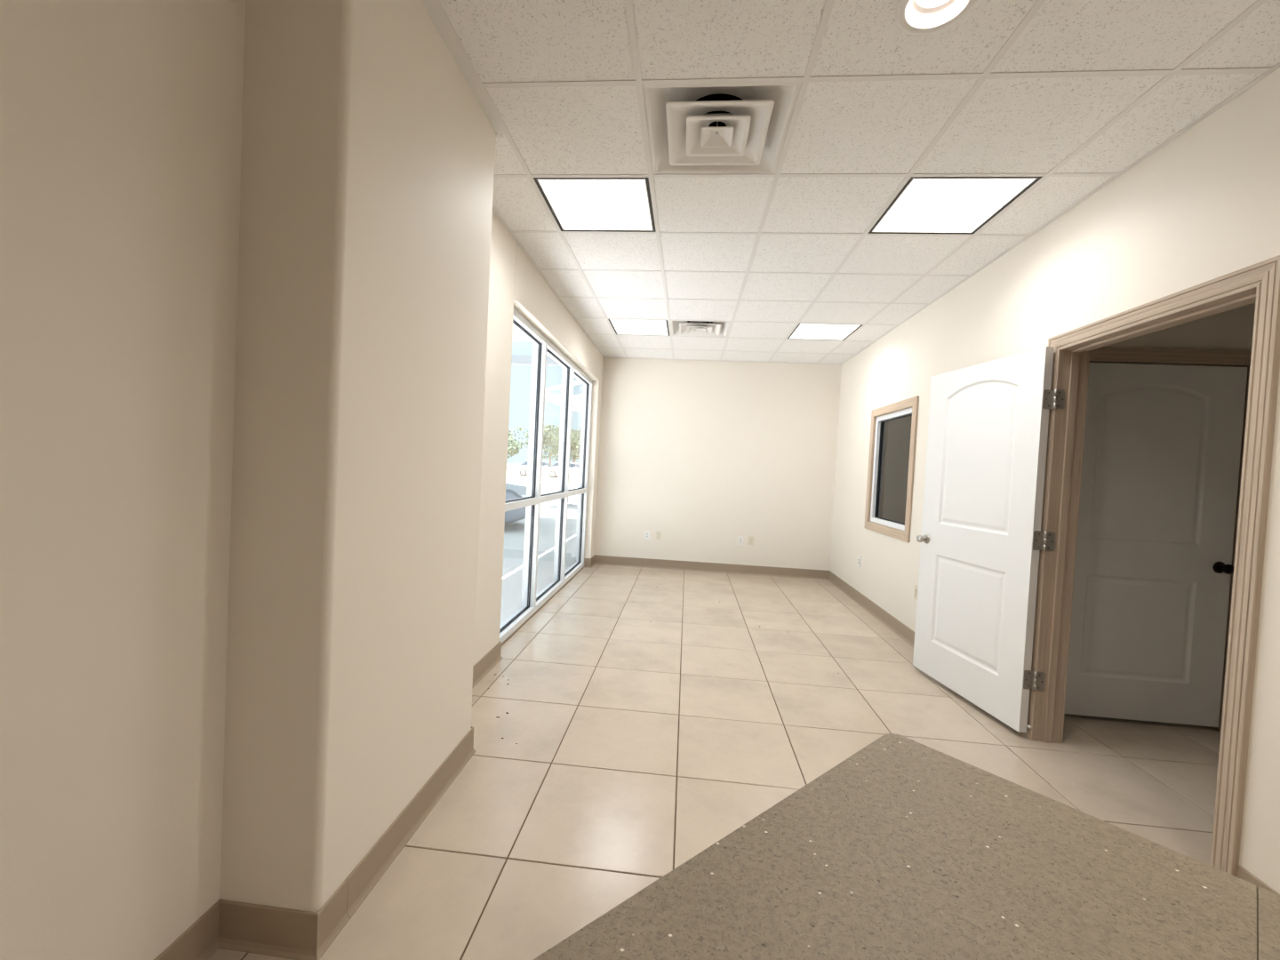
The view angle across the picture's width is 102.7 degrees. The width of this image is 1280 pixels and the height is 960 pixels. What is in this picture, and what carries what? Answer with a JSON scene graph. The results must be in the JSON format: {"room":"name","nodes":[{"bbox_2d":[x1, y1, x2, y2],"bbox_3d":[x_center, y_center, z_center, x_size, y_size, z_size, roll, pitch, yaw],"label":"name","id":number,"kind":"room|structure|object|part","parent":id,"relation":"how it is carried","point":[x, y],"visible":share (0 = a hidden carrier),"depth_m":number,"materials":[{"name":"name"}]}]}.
{"room":"empty waiting room","nodes":[
{"label":"empty waiting room","id":0,"kind":"room"},
{"bbox_2d":[0,0,603,959],"bbox_3d":[-1.052,-0.432,2.447,0.205,3.300,8.835,3,2,5],"label":"wall","id":1,"kind":"structure","parent":0,"point":[121,121],"depth_m":1.08,"materials":[{"name":"paint"}]},
{"bbox_2d":[153,554,594,959],"bbox_3d":[-0.919,1.167,2.469,0.371,0.118,8.835,3,2,5],"label":"baseboard","id":2,"kind":"structure","parent":1,"relation":"attached to","point":[276,932],"depth_m":1.37,"materials":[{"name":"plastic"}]},
{"bbox_2d":[499,307,592,645],"bbox_3d":[-0.869,-0.042,5.005,0.121,2.405,3.205,3,2,5],"label":"window","id":3,"kind":"structure","parent":1,"relation":"in","point":[532,602],"depth_m":4.67,"materials":[{"name":"plastic"}]},
{"bbox_3d":[-0.930,1.127,5.036,0.115,0.062,3.205,3,2,5],"label":"sill rail","id":4,"kind":"part","parent":3,"relation":"part of","materials":[{"name":"white metal"}]},
{"bbox_3d":[-0.871,1.154,5.031,0.006,0.014,3.205,3,2,5],"label":"sill trim","id":5,"kind":"part","parent":3,"relation":"part of","materials":[{"name":"plastic"}]},
{"bbox_3d":[-0.813,-1.216,4.974,0.115,0.055,3.205,3,2,5],"label":"head rail","id":6,"kind":"part","parent":3,"relation":"part of","materials":[{"name":"white metal"}]},
{"bbox_2d":[219,0,495,912],"bbox_3d":[-0.868,-0.406,1.807,0.280,3.300,0.975,3,2,5],"label":"wall","id":7,"kind":"structure","parent":0,"point":[367,156],"depth_m":1.37,"materials":[{"name":"paint"}]},
{"bbox_2d":[208,564,1220,959],"bbox_3d":[1.416,1.408,2.256,5.320,0.120,9.135,3,2,5],"label":"floor","id":8,"kind":"structure","parent":0,"point":[642,745],"depth_m":2.50,"materials":[{"name":"tile"}]},
{"bbox_3d":[0.770,0.952,-0.480,2.001,0.870,2.496,3,2,5],"label":"countertop","id":9,"kind":"structure","parent":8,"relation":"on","visible":0},
{"bbox_2d":[532,733,1279,959],"bbox_3d":[1.054,0.512,-0.519,0.800,0.040,2.943,2,2,-40],"label":"countertop","id":10,"kind":"structure","parent":9,"relation":"on","point":[905,848],"depth_m":0.54,"materials":[{"name":"stone"}]},
{"bbox_2d":[593,357,911,570],"bbox_3d":[1.913,-0.396,6.684,5.330,3.300,0.150,3,2,5],"label":"wall","id":11,"kind":"structure","parent":0,"point":[704,454],"depth_m":6.69,"materials":[{"name":"paint"}]},
{"bbox_2d":[644,530,649,539],"bbox_3d":[0.094,0.732,6.796,0.072,0.116,0.012,3,2,5],"label":"wall outlet","id":12,"kind":"object","parent":11,"relation":"attached to","point":[646,532],"visible":1,"depth_m":6.80,"materials":[{"name":"plastic"}]},
{"bbox_2d":[656,530,661,539],"bbox_3d":[0.250,0.734,6.783,0.072,0.116,0.010,3,2,5],"label":"wall outlet","id":13,"kind":"object","parent":11,"relation":"attached to","point":[658,532],"visible":1,"depth_m":6.78,"materials":[{"name":"plastic"}]},
{"bbox_2d":[593,554,829,579],"bbox_3d":[0.908,1.146,6.728,3.073,0.118,0.016,3,2,5],"label":"baseboard","id":14,"kind":"structure","parent":11,"relation":"attached to","point":[688,565],"depth_m":6.72,"materials":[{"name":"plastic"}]},
{"bbox_2d":[737,536,743,544],"bbox_3d":[1.312,0.794,6.684,0.072,0.116,0.012,3,2,5],"label":"wall outlet","id":15,"kind":"object","parent":11,"relation":"attached to","point":[740,538],"visible":1,"depth_m":6.68,"materials":[{"name":"plastic"}]},
{"bbox_2d":[748,536,753,545],"bbox_3d":[1.450,0.793,6.673,0.072,0.116,0.010,3,2,5],"label":"wall outlet","id":16,"kind":"object","parent":11,"relation":"attached to","point":[750,538],"visible":1,"depth_m":6.67,"materials":[{"name":"plastic"}]},
{"bbox_2d":[420,0,1279,364],"bbox_3d":[0.637,-1.476,2.293,3.073,0.037,8.889,3,2,5],"label":"ceiling","id":17,"kind":"structure","parent":0,"point":[1074,95],"depth_m":2.07,"materials":[{"name":"tile"}]},
{"bbox_2d":[533,177,655,231],"bbox_3d":[-0.220,-1.561,2.844,0.602,0.089,0.602,3,2,5],"label":"ceiling light","id":18,"kind":"object","parent":17,"relation":"attached to","point":[575,204],"visible":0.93,"depth_m":2.80,"materials":[{"name":"white plastic"}]},
{"bbox_2d":[608,319,669,335],"bbox_3d":[0.006,-1.614,5.271,0.602,0.089,0.602,3,2,5],"label":"ceiling light","id":19,"kind":"object","parent":17,"relation":"attached to","point":[620,326],"visible":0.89,"depth_m":5.25,"materials":[{"name":"white plastic"}]},
{"bbox_2d":[670,320,731,336],"bbox_3d":[0.615,-1.626,5.214,0.594,0.202,0.594,3,2,5],"label":"ceiling vent","id":20,"kind":"object","parent":17,"relation":"in","point":[678,328],"visible":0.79,"depth_m":5.25,"materials":[{"name":"metal"}]},
{"bbox_2d":[642,82,801,174],"bbox_3d":[0.332,-1.560,2.180,0.594,0.202,0.594,3,2,5],"label":"ceiling vent","id":21,"kind":"object","parent":17,"relation":"in","point":[713,128],"visible":0.98,"depth_m":2.16,"materials":[{"name":"metal"}]},
{"bbox_2d":[787,323,863,340],"bbox_3d":[1.825,-1.519,5.103,0.602,0.089,0.602,3,2,5],"label":"ceiling light","id":22,"kind":"object","parent":17,"relation":"attached to","point":[802,331],"visible":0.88,"depth_m":5.09,"materials":[{"name":"white plastic"}]},
{"bbox_2d":[896,0,977,34],"bbox_3d":[0.892,-1.488,1.527,0.224,0.135,0.224,3,2,5],"label":"recessed light","id":23,"kind":"object","parent":17,"relation":"in","point":[916,17],"visible":1,"depth_m":1.58,"materials":[{"name":"white ceramic"}]},
{"bbox_2d":[867,176,1041,233],"bbox_3d":[1.599,-1.466,2.676,0.602,0.089,0.602,3,2,5],"label":"ceiling light","id":24,"kind":"object","parent":17,"relation":"attached to","point":[924,204],"visible":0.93,"depth_m":2.63,"materials":[{"name":"white plastic"}]},
{"bbox_2d":[829,67,1279,893],"bbox_3d":[2.171,-0.264,2.150,0.130,3.300,8.835,3,2,5],"label":"wall","id":25,"kind":"structure","parent":0,"point":[1204,206],"depth_m":2.32,"materials":[{"name":"paint"}]},
{"bbox_2d":[857,555,860,567],"bbox_3d":[2.347,0.872,5.484,0.012,0.116,0.072,3,2,5],"label":"wall outlet","id":26,"kind":"object","parent":25,"relation":"attached to","point":[859,556],"visible":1,"depth_m":5.48,"materials":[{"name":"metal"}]},
{"bbox_2d":[864,395,919,542],"bbox_3d":[2.396,-0.097,4.792,0.148,1.226,1.056,3,2,5],"label":"window","id":27,"kind":"structure","parent":25,"relation":"in","point":[881,417],"depth_m":5.10,"materials":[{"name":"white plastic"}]},
{"bbox_3d":[2.377,-0.111,5.285,0.018,1.222,0.076,3,2,5],"label":"casing","id":28,"kind":"part","parent":27,"relation":"part of","materials":[{"name":"beige wood"}]},
{"bbox_3d":[2.420,-0.107,5.217,0.069,1.062,0.045,3,2,5],"label":"frame","id":29,"kind":"part","parent":27,"relation":"part of","materials":[{"name":"white plastic"}]},
{"bbox_3d":[2.303,0.474,4.813,0.018,0.076,1.052,3,2,5],"label":"casing","id":30,"kind":"part","parent":27,"relation":"part of","materials":[{"name":"beige wood"}]},
{"bbox_3d":[2.355,0.412,4.807,0.069,0.045,0.892,3,2,5],"label":"frame","id":31,"kind":"part","parent":27,"relation":"part of","materials":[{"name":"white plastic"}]},
{"bbox_3d":[2.406,-0.607,4.780,0.069,0.045,0.892,3,2,5],"label":"frame","id":32,"kind":"part","parent":27,"relation":"part of","materials":[{"name":"white plastic"}]},
{"bbox_3d":[2.360,-0.674,4.783,0.018,0.076,1.052,3,2,5],"label":"casing","id":33,"kind":"part","parent":27,"relation":"part of","materials":[{"name":"beige wood"}]},
{"bbox_3d":[2.286,-0.090,4.310,0.018,1.222,0.076,3,2,5],"label":"casing","id":34,"kind":"part","parent":27,"relation":"part of","materials":[{"name":"beige wood"}]},
{"bbox_2d":[913,584,918,600],"bbox_3d":[2.220,0.907,4.112,0.010,0.116,0.072,3,2,5],"label":"wall outlet","id":35,"kind":"object","parent":25,"relation":"attached to","point":[916,586],"visible":0.88,"depth_m":4.11,"materials":[{"name":"plastic"}]},
{"bbox_2d":[912,346,1065,732],"bbox_3d":[2.037,0.309,3.118,0.174,2.028,0.937,3,2,-5],"label":"door","id":36,"kind":"structure","parent":25,"relation":"in","point":[981,539],"depth_m":3.00,"materials":[{"name":"paint"}]},
{"bbox_3d":[1.942,0.403,3.520,0.065,0.054,0.054,3,2,-5],"label":"knob","id":37,"kind":"part","parent":36,"relation":"part of","materials":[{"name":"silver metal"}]},
{"bbox_3d":[2.012,0.797,3.139,0.044,0.585,0.578,3,2,-5],"label":"panel","id":38,"kind":"part","parent":36,"relation":"part of","materials":[{"name":"paint"}]},
{"bbox_3d":[2.059,-0.149,3.114,0.044,0.900,0.578,3,2,-5],"label":"panel","id":39,"kind":"part","parent":36,"relation":"part of","materials":[{"name":"paint"}]},
{"bbox_3d":[2.046,1.053,2.689,0.050,0.100,0.020,3,2,-5],"label":"hinge plate","id":40,"kind":"part","parent":36,"relation":"part of","materials":[{"name":"metal"}]},
{"bbox_3d":[2.083,0.317,2.669,0.050,0.100,0.020,3,2,-5],"label":"hinge plate","id":41,"kind":"part","parent":36,"relation":"part of","materials":[{"name":"metal"}]},
{"bbox_3d":[2.095,1.055,2.680,0.049,0.100,0.002,3,2,3],"label":"hinge plate","id":42,"kind":"part","parent":36,"relation":"part of","materials":[{"name":"metal"}]},
{"bbox_3d":[2.119,-0.419,2.650,0.050,0.100,0.020,3,2,-5],"label":"hinge plate","id":43,"kind":"part","parent":36,"relation":"part of","materials":[{"name":"metal"}]},
{"bbox_3d":[2.131,0.320,2.660,0.049,0.100,0.002,3,2,3],"label":"hinge plate","id":44,"kind":"part","parent":36,"relation":"part of","materials":[{"name":"metal"}]},
{"bbox_3d":[2.168,-0.416,2.641,0.049,0.100,0.002,3,2,3],"label":"hinge plate","id":45,"kind":"part","parent":36,"relation":"part of","materials":[{"name":"metal"}]},
{"bbox_2d":[828,570,1279,895],"bbox_3d":[2.019,1.321,2.198,0.016,0.118,8.835,3,2,5],"label":"baseboard","id":46,"kind":"structure","parent":25,"relation":"attached to","point":[908,635],"depth_m":4.63,"materials":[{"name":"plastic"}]},
{"bbox_2d":[1020,255,1279,876],"bbox_3d":[2.144,0.324,2.199,0.169,2.120,1.074,3,2,5],"label":"trim","id":47,"kind":"structure","parent":25,"relation":"attached to","point":[1259,284],"depth_m":1.85,"materials":[{"name":"beige wood"}]},
{"bbox_3d":[2.116,0.310,2.701,0.020,2.120,0.078,3,2,5],"label":"casing","id":48,"kind":"part","parent":47,"relation":"part of","materials":[{"name":"beige wood"}]},
{"bbox_3d":[2.265,0.318,2.687,0.020,2.120,0.078,3,2,5],"label":"casing","id":49,"kind":"part","parent":47,"relation":"part of","materials":[{"name":"beige wood"}]},
{"bbox_3d":[2.024,0.331,1.710,0.020,2.120,0.078,3,2,5],"label":"casing","id":50,"kind":"part","parent":47,"relation":"part of","materials":[{"name":"beige wood"}]},
{"bbox_2d":[1106,303,1255,350],"bbox_3d":[3.222,-0.232,2.924,1.822,3.300,0.130,3,2,5],"label":"wall","id":51,"kind":"structure","parent":0,"point":[1233,329],"depth_m":2.85,"materials":[{"name":"paint"}]},
{"bbox_2d":[1064,362,1247,727],"bbox_3d":[2.873,0.361,2.930,0.909,2.028,0.174,3,2,5],"label":"door","id":52,"kind":"structure","parent":51,"relation":"in","point":[1154,568],"depth_m":2.91,"materials":[{"name":"paint"}]},
{"bbox_3d":[2.843,0.850,2.943,0.578,0.585,0.044,3,2,5],"label":"panel","id":53,"kind":"part","parent":52,"relation":"part of","materials":[{"name":"paint"}]},
{"bbox_3d":[2.890,-0.096,2.918,0.578,0.900,0.044,3,2,5],"label":"panel","id":54,"kind":"part","parent":52,"relation":"part of","materials":[{"name":"paint"}]},
{"bbox_3d":[3.252,0.492,2.843,0.054,0.054,0.065,3,2,5],"label":"knob","id":55,"kind":"part","parent":52,"relation":"part of","materials":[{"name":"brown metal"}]},
{"bbox_2d":[1089,346,1251,731],"bbox_3d":[2.881,0.331,2.958,1.084,2.140,0.150,3,2,5],"label":"trim","id":56,"kind":"structure","parent":51,"relation":"attached to","point":[1112,355],"depth_m":2.87,"materials":[{"name":"brown wood"}]},
{"label":"outside","id":57,"kind":"structure","parent":0,"visible":0},
{"bbox_2d":[506,464,578,484],"bbox_3d":[-10.299,-1.871,114.869,280.000,0.540,157.000,3,2,5],"label":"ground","id":58,"kind":"structure","parent":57,"point":[511,476],"depth_m":44.39,"materials":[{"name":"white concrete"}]},
{"bbox_2d":[507,425,528,458],"bbox_3d":[-20.823,-5.234,77.792,8.318,7.079,6.858,3,2,5],"label":"tree","id":59,"kind":"object","parent":58,"relation":"on","point":[514,444],"visible":0.14,"depth_m":77.24,"materials":[{"name":"green plant"}]},
{"bbox_2d":[513,460,558,477],"bbox_3d":[-9.170,-1.036,46.972,4.414,1.475,2.000,3,2,0],"label":"car","id":60,"kind":"object","parent":58,"relation":"on","point":[547,468],"visible":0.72,"depth_m":46.10,"materials":[{"name":"white paint"}]},
{"bbox_3d":[-9.485,-1.504,46.961,2.800,0.500,1.600,3,2,0],"label":"cabin glass","id":61,"kind":"part","parent":60,"relation":"part of","materials":[{"name":"glass"}]},
{"bbox_2d":[542,422,571,464],"bbox_3d":[-17.840,-6.825,101.861,8.345,9.286,8.227,3,2,5],"label":"tree","id":62,"kind":"object","parent":58,"relation":"on","point":[548,441],"visible":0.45,"depth_m":100.42,"materials":[{"name":"green plant"}]},
{"bbox_2d":[549,429,580,463],"bbox_3d":[-11.126,-5.159,87.338,8.836,7.391,7.763,3,2,5],"label":"tree","id":63,"kind":"object","parent":58,"relation":"on","point":[577,430],"visible":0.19,"depth_m":86.19,"materials":[{"name":"green plant"}]},
{"bbox_2d":[551,426,580,459],"bbox_3d":[-8.341,-4.485,73.751,9.212,7.036,6.671,3,2,-6],"label":"tree","id":64,"kind":"object","parent":58,"relation":"on","point":[576,443],"visible":0.12,"depth_m":72.66,"materials":[{"name":"green plant"}]},
{"bbox_2d":[552,462,579,476],"bbox_3d":[-6.597,-0.954,48.745,4.414,1.475,2.000,3,2,9],"label":"car","id":65,"kind":"object","parent":58,"relation":"on","point":[573,467],"visible":0.12,"depth_m":47.84,"materials":[{"name":"white paint"}]},
{"bbox_3d":[-6.908,-1.424,48.787,2.800,0.500,1.600,3,2,9],"label":"cabin glass","id":66,"kind":"part","parent":65,"relation":"part of","materials":[{"name":"glass"}]},
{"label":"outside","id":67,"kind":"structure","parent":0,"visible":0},
{"bbox_2d":[506,480,578,487],"bbox_3d":[-8.044,0.402,31.504,100.000,0.410,8.650,3,2,5],"label":"road","id":68,"kind":"structure","parent":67,"point":[524,483],"depth_m":32.74,"materials":[{"name":"grey asphalt"}]},
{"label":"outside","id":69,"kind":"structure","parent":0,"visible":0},
{"bbox_2d":[540,488,577,509],"bbox_3d":[-10.985,1.071,-0.027,100.000,0.440,54.000,3,2,5],"label":"parking garage","id":70,"kind":"structure","parent":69,"point":[572,500],"depth_m":18.48,"materials":[{"name":"concrete"}]},
{"bbox_2d":[504,483,526,522],"bbox_3d":[-4.318,0.173,10.280,4.414,1.475,2.000,3,2,-3],"label":"car","id":71,"kind":"object","parent":70,"relation":"on","point":[513,492],"visible":0.04,"depth_m":9.51,"materials":[{"name":"metal"}]},
{"bbox_2d":[518,484,575,489],"bbox_3d":[-8.453,0.324,27.020,100.000,0.360,0.350,3,2,5],"label":"kerb","id":72,"kind":"object","parent":70,"relation":"on","point":[542,487],"depth_m":26.50,"materials":[{"name":"concrete"}]},
{"bbox_2d":[511,327,582,412],"bbox_3d":[-2.996,-0.915,8.929,4.840,3.850,12.200,3,2,5],"label":"canopy","id":73,"kind":"object","parent":70,"relation":"on","point":[516,360],"visible":0.04,"depth_m":9.48,"materials":[{"name":"white metal"}]},
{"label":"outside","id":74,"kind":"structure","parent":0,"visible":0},
{"bbox_2d":[500,505,576,623],"bbox_3d":[-2.236,1.223,6.192,2.675,0.280,20.000,3,2,5],"label":"ground walk","id":75,"kind":"structure","parent":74,"point":[514,532],"depth_m":7.50,"materials":[{"name":"concrete"}]}
]}

